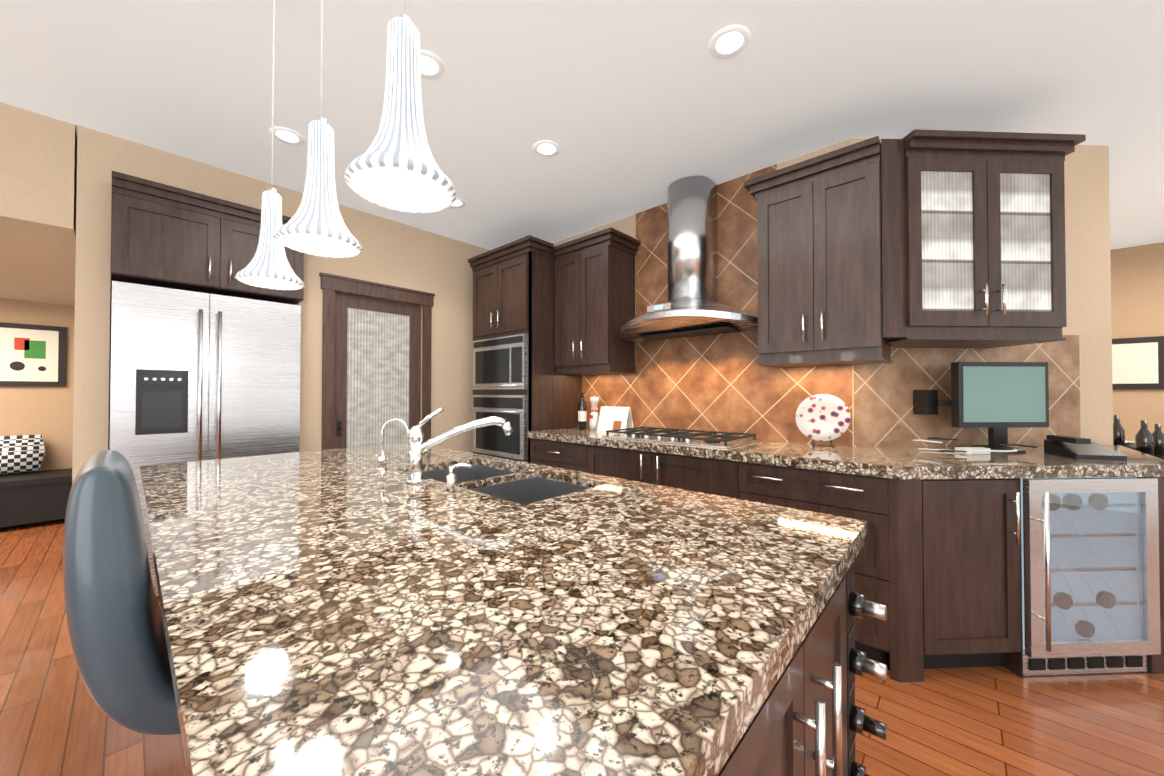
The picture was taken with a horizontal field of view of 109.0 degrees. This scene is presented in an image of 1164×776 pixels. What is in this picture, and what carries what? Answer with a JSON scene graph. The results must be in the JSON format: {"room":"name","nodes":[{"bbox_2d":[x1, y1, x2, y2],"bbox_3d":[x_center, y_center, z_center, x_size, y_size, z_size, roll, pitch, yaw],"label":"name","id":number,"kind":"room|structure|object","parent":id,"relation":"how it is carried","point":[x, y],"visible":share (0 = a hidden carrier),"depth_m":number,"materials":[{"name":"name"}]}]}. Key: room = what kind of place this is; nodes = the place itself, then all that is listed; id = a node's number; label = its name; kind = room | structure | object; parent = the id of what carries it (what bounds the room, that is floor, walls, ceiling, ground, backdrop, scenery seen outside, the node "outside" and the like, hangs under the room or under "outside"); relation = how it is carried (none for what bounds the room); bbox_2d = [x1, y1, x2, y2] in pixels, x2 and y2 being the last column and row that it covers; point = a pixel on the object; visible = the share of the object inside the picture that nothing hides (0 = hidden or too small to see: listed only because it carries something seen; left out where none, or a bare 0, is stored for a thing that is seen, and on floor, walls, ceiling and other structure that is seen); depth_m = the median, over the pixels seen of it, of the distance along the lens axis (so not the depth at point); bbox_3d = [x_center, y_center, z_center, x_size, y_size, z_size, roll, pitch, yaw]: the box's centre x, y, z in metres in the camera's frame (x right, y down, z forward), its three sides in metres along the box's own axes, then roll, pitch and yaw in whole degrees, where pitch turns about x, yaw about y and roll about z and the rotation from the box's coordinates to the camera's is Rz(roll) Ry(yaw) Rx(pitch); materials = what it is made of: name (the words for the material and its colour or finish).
{"room":"kitchen","nodes":[
{"label":"kitchen","id":0,"kind":"room"},
{"bbox_2d":[0,299,74,470],"bbox_3d":[-6.967,-0.104,2.713,0.150,2.740,7.700,-1,-1,42],"label":"wall","id":1,"kind":"structure","parent":0,"point":[46,413],"depth_m":4.22,"materials":[{"name":"beige paint"}]},
{"bbox_2d":[0,322,66,386],"bbox_3d":[-5.530,-0.326,4.153,0.036,0.620,0.460,-1,-1,42],"label":"framed picture","id":2,"kind":"object","parent":1,"relation":"attached to","point":[32,355],"visible":1,"depth_m":4.16},
{"bbox_2d":[0,102,76,305],"bbox_3d":[-6.008,-1.197,1.263,3.240,0.590,5.830,-1,-1,42],"label":"wall","id":3,"kind":"structure","parent":0,"point":[38,173],"depth_m":2.29,"materials":[{"name":"beige paint"}]},
{"bbox_2d":[72,125,489,483],"bbox_3d":[-2.113,-0.091,3.732,0.850,2.740,3.068,-1,-1,42],"label":"wall","id":4,"kind":"structure","parent":0,"point":[396,254],"depth_m":3.12,"materials":[{"name":"beige paint"}]},
{"bbox_2d":[110,171,303,304],"bbox_3d":[-2.605,-0.917,2.921,0.850,0.560,0.926,-1,-1,42],"label":"upper cabinet","id":5,"kind":"object","parent":4,"relation":"attached to","point":[166,236],"visible":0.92,"depth_m":2.55,"materials":[{"name":"brown wood"}]},
{"bbox_2d":[319,272,434,449],"bbox_3d":[-1.719,0.197,3.541,0.095,2.158,0.936,-1,-1,42],"label":"door","id":6,"kind":"structure","parent":4,"relation":"attached to","point":[371,366],"depth_m":3.51,"materials":[{"name":"brown wood"}]},
{"bbox_2d":[0,519,1163,775],"bbox_3d":[-0.741,1.282,1.620,15.500,0.060,14.500,-1,-1,42],"label":"floor","id":7,"kind":"structure","parent":0,"point":[966,721],"depth_m":1.58,"materials":[{"name":"brown wood"}]},
{"bbox_2d":[0,468,71,527],"bbox_3d":[-5.382,1.029,3.792,0.620,0.400,2.690,-1,-1,42],"label":"bench","id":8,"kind":"object","parent":7,"relation":"on","point":[33,497],"visible":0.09,"depth_m":3.80,"materials":[{"name":"black leather"}]},
{"bbox_2d":[0,434,45,473],"bbox_3d":[-5.519,0.639,3.955,0.190,0.356,0.500,-1,-1,42],"label":"cushion","id":9,"kind":"object","parent":8,"relation":"on","point":[22,453],"visible":1,"depth_m":4.00,"materials":[{"name":"fabric"}]},
{"bbox_2d":[63,450,180,734],"bbox_3d":[-0.804,0.690,0.950,0.419,1.108,0.476,-1,-1,42],"label":"bar stool","id":10,"kind":"object","parent":7,"relation":"on","point":[115,624],"visible":0.56,"depth_m":0.70,"materials":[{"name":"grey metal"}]},
{"bbox_2d":[110,281,300,596],"bbox_3d":[-2.608,0.323,2.901,0.851,1.850,0.904,-1,-1,42],"label":"fridge","id":11,"kind":"object","parent":7,"relation":"on","point":[198,376],"visible":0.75,"depth_m":2.58,"materials":[{"name":"grey metal"}]},
{"bbox_2d":[468,235,581,462],"bbox_3d":[-0.530,0.028,3.873,0.898,2.505,0.725,-1,-1,42],"label":"tall cabinet","id":12,"kind":"object","parent":7,"relation":"on","point":[521,386],"visible":0.71,"depth_m":3.58,"materials":[{"name":"brown wood"}]},
{"bbox_2d":[530,439,591,472],"bbox_3d":[0.043,0.841,3.399,0.686,0.868,0.639,-1,-1,42],"label":"base cabinet","id":13,"kind":"object","parent":7,"relation":"on","point":[571,456],"depth_m":3.15,"materials":[{"name":"brown wood"}]},
{"bbox_2d":[592,447,739,498],"bbox_3d":[0.632,0.834,2.862,1.151,0.868,0.639,-1,-1,42],"label":"base cabinet","id":14,"kind":"object","parent":7,"relation":"on","point":[720,477],"depth_m":2.53,"materials":[{"name":"black wood"}]},
{"bbox_2d":[712,546,887,775],"bbox_3d":[-0.480,0.818,1.456,2.436,0.864,0.840,-1,-1,42],"label":"kitchen island","id":15,"kind":"object","parent":7,"relation":"on","point":[808,724],"depth_m":0.68,"materials":[{"name":"wood"}]},
{"bbox_2d":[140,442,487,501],"bbox_3d":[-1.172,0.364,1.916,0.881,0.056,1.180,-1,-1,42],"label":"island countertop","id":16,"kind":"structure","parent":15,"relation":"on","point":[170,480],"depth_m":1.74,"materials":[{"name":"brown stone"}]},
{"bbox_2d":[374,418,408,464],"bbox_3d":[-0.837,0.233,1.820,0.101,0.202,0.122,-1,-1,42],"label":"filter faucet","id":17,"kind":"object","parent":16,"relation":"on","point":[382,459],"visible":0.96,"depth_m":1.82,"materials":[{"name":"silver metal"}]},
{"bbox_2d":[144,456,619,598],"bbox_3d":[-0.544,0.357,1.343,0.820,0.056,1.180,-1,-1,42],"label":"island countertop","id":18,"kind":"structure","parent":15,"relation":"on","point":[197,539],"depth_m":1.04,"materials":[{"name":"brown stone"}]},
{"bbox_2d":[446,463,471,490],"bbox_3d":[-0.395,0.284,1.333,0.064,0.087,0.064,-1,-1,42],"label":"soap dispenser","id":19,"kind":"object","parent":18,"relation":"on","point":[451,481],"visible":1,"depth_m":1.33,"materials":[{"name":"silver metal"}]},
{"bbox_2d":[406,407,512,483],"bbox_3d":[-0.431,0.199,1.460,0.275,0.261,0.275,-1,-1,42],"label":"faucet","id":20,"kind":"object","parent":18,"relation":"on","point":[418,448],"visible":1,"depth_m":1.45,"materials":[{"name":"silver metal"}]},
{"bbox_2d":[423,462,523,485],"bbox_3d":[-0.488,0.477,1.710,0.425,0.232,0.400,-1,-1,42],"label":"sink","id":21,"kind":"object","parent":18,"relation":"in","point":[476,475],"depth_m":1.87,"materials":[{"name":"grey metal"}]},
{"bbox_2d":[468,474,587,501],"bbox_3d":[-0.174,0.459,1.424,0.405,0.202,0.400,-1,-1,42],"label":"sink","id":22,"kind":"object","parent":18,"relation":"in","point":[530,488],"depth_m":1.62,"materials":[{"name":"grey metal"}]},
{"bbox_2d":[160,478,867,775],"bbox_3d":[0.029,0.350,0.821,0.730,0.056,1.180,-1,-1,42],"label":"island countertop","id":23,"kind":"structure","parent":15,"relation":"on","point":[625,627],"depth_m":0.52,"materials":[{"name":"brown stone"}]},
{"bbox_2d":[740,463,927,682],"bbox_3d":[1.318,0.826,2.236,0.827,0.868,0.639,-1,-1,42],"label":"base cabinet","id":24,"kind":"object","parent":7,"relation":"on","point":[889,565],"depth_m":1.82,"materials":[{"name":"black wood"}]},
{"bbox_2d":[924,483,1022,677],"bbox_3d":[1.767,0.823,1.964,0.420,0.868,0.841,-1,-1,42],"label":"base cabinet","id":25,"kind":"object","parent":7,"relation":"on","point":[938,566],"depth_m":1.80,"materials":[{"name":"black wood"}]},
{"bbox_2d":[528,427,1163,510],"bbox_3d":[1.396,0.375,2.939,3.313,0.052,1.822,-1,-1,42],"label":"countertop","id":26,"kind":"structure","parent":25,"relation":"on","point":[995,471],"depth_m":1.95,"materials":[{"name":"brown stone"}]},
{"bbox_2d":[578,393,586,428],"bbox_3d":[0.004,0.199,3.594,0.075,0.313,0.075,-1,-1,42],"label":"wine bottle","id":27,"kind":"object","parent":26,"relation":"on","point":[582,415],"visible":1,"depth_m":3.56,"materials":[{"name":"black glass"}]},
{"bbox_2d":[589,397,598,429],"bbox_3d":[0.104,0.215,3.525,0.090,0.280,0.095,-1,-1,42],"label":"chef figurine","id":28,"kind":"object","parent":26,"relation":"on","point":[594,419],"visible":0.98,"depth_m":3.50,"materials":[{"name":"white ceramic"}]},
{"bbox_2d":[597,406,633,431],"bbox_3d":[0.272,0.253,3.399,0.260,0.200,0.166,0,-1,34],"label":"card","id":29,"kind":"object","parent":26,"relation":"on","point":[612,418],"visible":0.79,"depth_m":3.37,"materials":[{"name":"white paper"}]},
{"bbox_2d":[602,427,760,447],"bbox_3d":[0.654,0.324,2.836,0.920,0.045,0.520,-1,-1,42],"label":"cooktop","id":30,"kind":"object","parent":26,"relation":"in","point":[701,438],"visible":1,"depth_m":2.70,"materials":[{"name":"silver metal"}]},
{"bbox_2d":[795,394,850,446],"bbox_3d":[1.418,0.190,2.446,0.265,0.310,0.124,-1,-1,42],"label":"plate","id":31,"kind":"object","parent":26,"relation":"on","point":[822,417],"visible":0.96,"depth_m":2.45,"materials":[{"name":"white ceramic"}]},
{"bbox_2d":[912,437,1036,454],"bbox_3d":[2.011,0.303,2.138,0.477,0.070,0.374,-1,-1,42],"label":"cables","id":32,"kind":"object","parent":26,"relation":"on","point":[970,450],"visible":1,"depth_m":2.11,"materials":[{"name":"white plastic"}]},
{"bbox_2d":[913,362,1048,452],"bbox_3d":[2.222,0.100,2.323,0.559,0.480,0.392,-1,-1,42],"label":"tv monitor","id":33,"kind":"object","parent":26,"relation":"on","point":[997,399],"visible":0.88,"depth_m":2.25,"materials":[{"name":"black plastic"}]},
{"bbox_2d":[1044,435,1126,459],"bbox_3d":[2.463,0.289,2.040,0.180,0.095,0.200,0,-1,17],"label":"phone","id":34,"kind":"object","parent":26,"relation":"on","point":[1074,447],"visible":1,"depth_m":2.02,"materials":[{"name":"black plastic"}]},
{"bbox_2d":[1148,511,1163,673],"bbox_3d":[2.528,0.825,2.146,0.509,0.868,0.509,-1,-1,42],"label":"base cabinet","id":35,"kind":"object","parent":7,"relation":"on","point":[1155,662],"depth_m":1.83,"materials":[{"name":"black wood"}]},
{"bbox_2d":[1021,477,1160,675],"bbox_3d":[2.191,0.824,2.076,0.588,0.857,0.686,0,-1,-3],"label":"wine cooler","id":36,"kind":"object","parent":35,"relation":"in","point":[1090,579],"visible":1,"depth_m":1.80,"materials":[{"name":"grey metal"}]},
{"bbox_3d":[4.219,0.892,3.192,0.480,0.760,1.300,-1,-1,42],"label":"console table","id":37,"kind":"object","parent":7,"relation":"on","visible":0},
{"bbox_2d":[1113,415,1128,447],"bbox_3d":[4.175,0.361,3.238,0.080,0.300,0.078,-1,-1,42],"label":"bottle","id":38,"kind":"object","parent":37,"relation":"on","point":[1118,431],"depth_m":3.22,"materials":[{"name":"black glass"}]},
{"bbox_2d":[1131,420,1158,457],"bbox_3d":[3.942,0.367,2.909,0.080,0.280,0.078,-1,-1,42],"label":"bottle","id":39,"kind":"object","parent":37,"relation":"on","point":[1146,441],"depth_m":2.90,"materials":[{"name":"black glass"}]},
{"bbox_2d":[1158,424,1163,458],"bbox_3d":[4.151,0.383,2.989,0.080,0.250,0.078,-1,-1,42],"label":"bottle","id":40,"kind":"object","parent":37,"relation":"on","point":[1161,435],"depth_m":2.96,"materials":[{"name":"black glass"}]},
{"bbox_2d":[0,0,1163,249],"bbox_3d":[-0.741,-1.527,1.655,15.500,0.080,14.500,-1,-1,42],"label":"ceiling","id":41,"kind":"structure","parent":0,"point":[632,106],"depth_m":2.03,"materials":[{"name":"white paint"}]},
{"bbox_2d":[235,0,304,289],"bbox_3d":[-1.113,-0.930,1.492,0.200,1.116,0.200,-1,-1,42],"label":"pendant light","id":42,"kind":"object","parent":41,"relation":"hanging from","point":[268,266],"visible":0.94,"depth_m":1.46,"materials":[{"name":"white glass"}]},
{"bbox_2d":[269,127,304,144],"bbox_3d":[-1.726,-1.474,2.430,0.169,0.006,0.169,0,-1,3],"label":"recessed light","id":43,"kind":"object","parent":41,"relation":"in","point":[291,137],"depth_m":2.43,"materials":[{"name":"white"}]},
{"bbox_2d":[274,0,362,257],"bbox_3d":[-0.699,-0.935,1.115,0.200,1.116,0.200,-1,-1,42],"label":"pendant light","id":44,"kind":"object","parent":41,"relation":"hanging from","point":[315,225],"visible":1,"depth_m":1.08,"materials":[{"name":"white glass"}]},
{"bbox_2d":[344,0,456,212],"bbox_3d":[-0.349,-0.939,0.816,0.200,1.116,0.200,-1,-1,42],"label":"pendant light","id":45,"kind":"object","parent":41,"relation":"hanging from","point":[394,166],"visible":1,"depth_m":0.79,"materials":[{"name":"white glass"}]},
{"bbox_2d":[420,50,444,78],"bbox_3d":[-0.717,-1.480,1.903,0.169,0.006,0.169,-1,-1,36],"label":"recessed light","id":46,"kind":"object","parent":41,"relation":"in","point":[430,63],"depth_m":1.91,"materials":[{"name":"white"}]},
{"bbox_2d":[450,198,465,207],"bbox_3d":[-1.007,-1.463,3.277,0.169,0.006,0.169,0,-1,18],"label":"recessed light","id":47,"kind":"object","parent":41,"relation":"in","point":[459,203],"depth_m":3.29,"materials":[{"name":"white"}]},
{"bbox_2d":[533,140,560,156],"bbox_3d":[-0.217,-1.472,2.556,0.169,0.006,0.169,0,-1,18],"label":"recessed light","id":48,"kind":"object","parent":41,"relation":"in","point":[546,148],"depth_m":2.55,"materials":[{"name":"white"}]},
{"bbox_2d":[709,25,750,58],"bbox_3d":[0.633,-1.482,1.782,0.169,0.006,0.169,0,-1,33],"label":"recessed light","id":49,"kind":"object","parent":41,"relation":"in","point":[727,40],"depth_m":1.77,"materials":[{"name":"white"}]},
{"bbox_2d":[553,138,1112,446],"bbox_3d":[1.900,-0.077,4.920,5.180,2.740,4.090,-1,-1,42],"label":"wall","id":50,"kind":"structure","parent":0,"point":[1087,249],"depth_m":2.51,"materials":[{"name":"beige paint"}]},
{"bbox_2d":[552,227,640,374],"bbox_3d":[0.113,-0.668,3.505,0.655,1.092,0.400,-1,-1,42],"label":"upper cabinet","id":51,"kind":"object","parent":50,"relation":"attached to","point":[594,292],"visible":1,"depth_m":3.36,"materials":[{"name":"brown wood"}]},
{"bbox_2d":[620,175,757,341],"bbox_3d":[0.678,-0.925,2.900,1.096,1.087,0.538,-1,-1,42],"label":"range hood","id":52,"kind":"object","parent":50,"relation":"attached to","point":[692,307],"visible":0.96,"depth_m":2.87,"materials":[{"name":"silver metal"}]},
{"bbox_2d":[744,136,891,367],"bbox_3d":[1.342,-0.682,2.384,0.663,1.092,0.400,-1,-1,42],"label":"upper cabinet","id":53,"kind":"object","parent":50,"relation":"attached to","point":[819,234],"visible":0.96,"depth_m":2.22,"materials":[{"name":"brown wood"}]},
{"bbox_2d":[582,164,1080,446],"bbox_3d":[1.496,-0.557,3.191,3.141,1.818,0.998,-1,-1,42],"label":"wall tile","id":54,"kind":"structure","parent":50,"relation":"attached to","point":[726,382],"depth_m":2.82,"materials":[{"name":"orange tile"}]},
{"bbox_2d":[881,129,1085,347],"bbox_3d":[1.981,-0.744,2.236,0.997,1.012,0.430,0,-1,-3],"label":"upper cabinet","id":55,"kind":"object","parent":50,"relation":"attached to","point":[973,241],"visible":1,"depth_m":2.06,"materials":[{"name":"brown wood"}]},
{"bbox_2d":[1110,242,1163,440],"bbox_3d":[7.245,-0.102,2.915,5.420,2.740,0.150,-1,-1,42],"label":"wall","id":56,"kind":"structure","parent":0,"point":[1137,291],"depth_m":4.24,"materials":[{"name":"beige paint"}]},
{"bbox_2d":[1112,336,1163,389],"bbox_3d":[5.637,-0.250,4.256,0.440,0.530,0.033,-1,-1,42],"label":"picture","id":57,"kind":"object","parent":56,"relation":"attached to","point":[1137,362],"visible":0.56,"depth_m":4.22,"materials":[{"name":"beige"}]}
]}

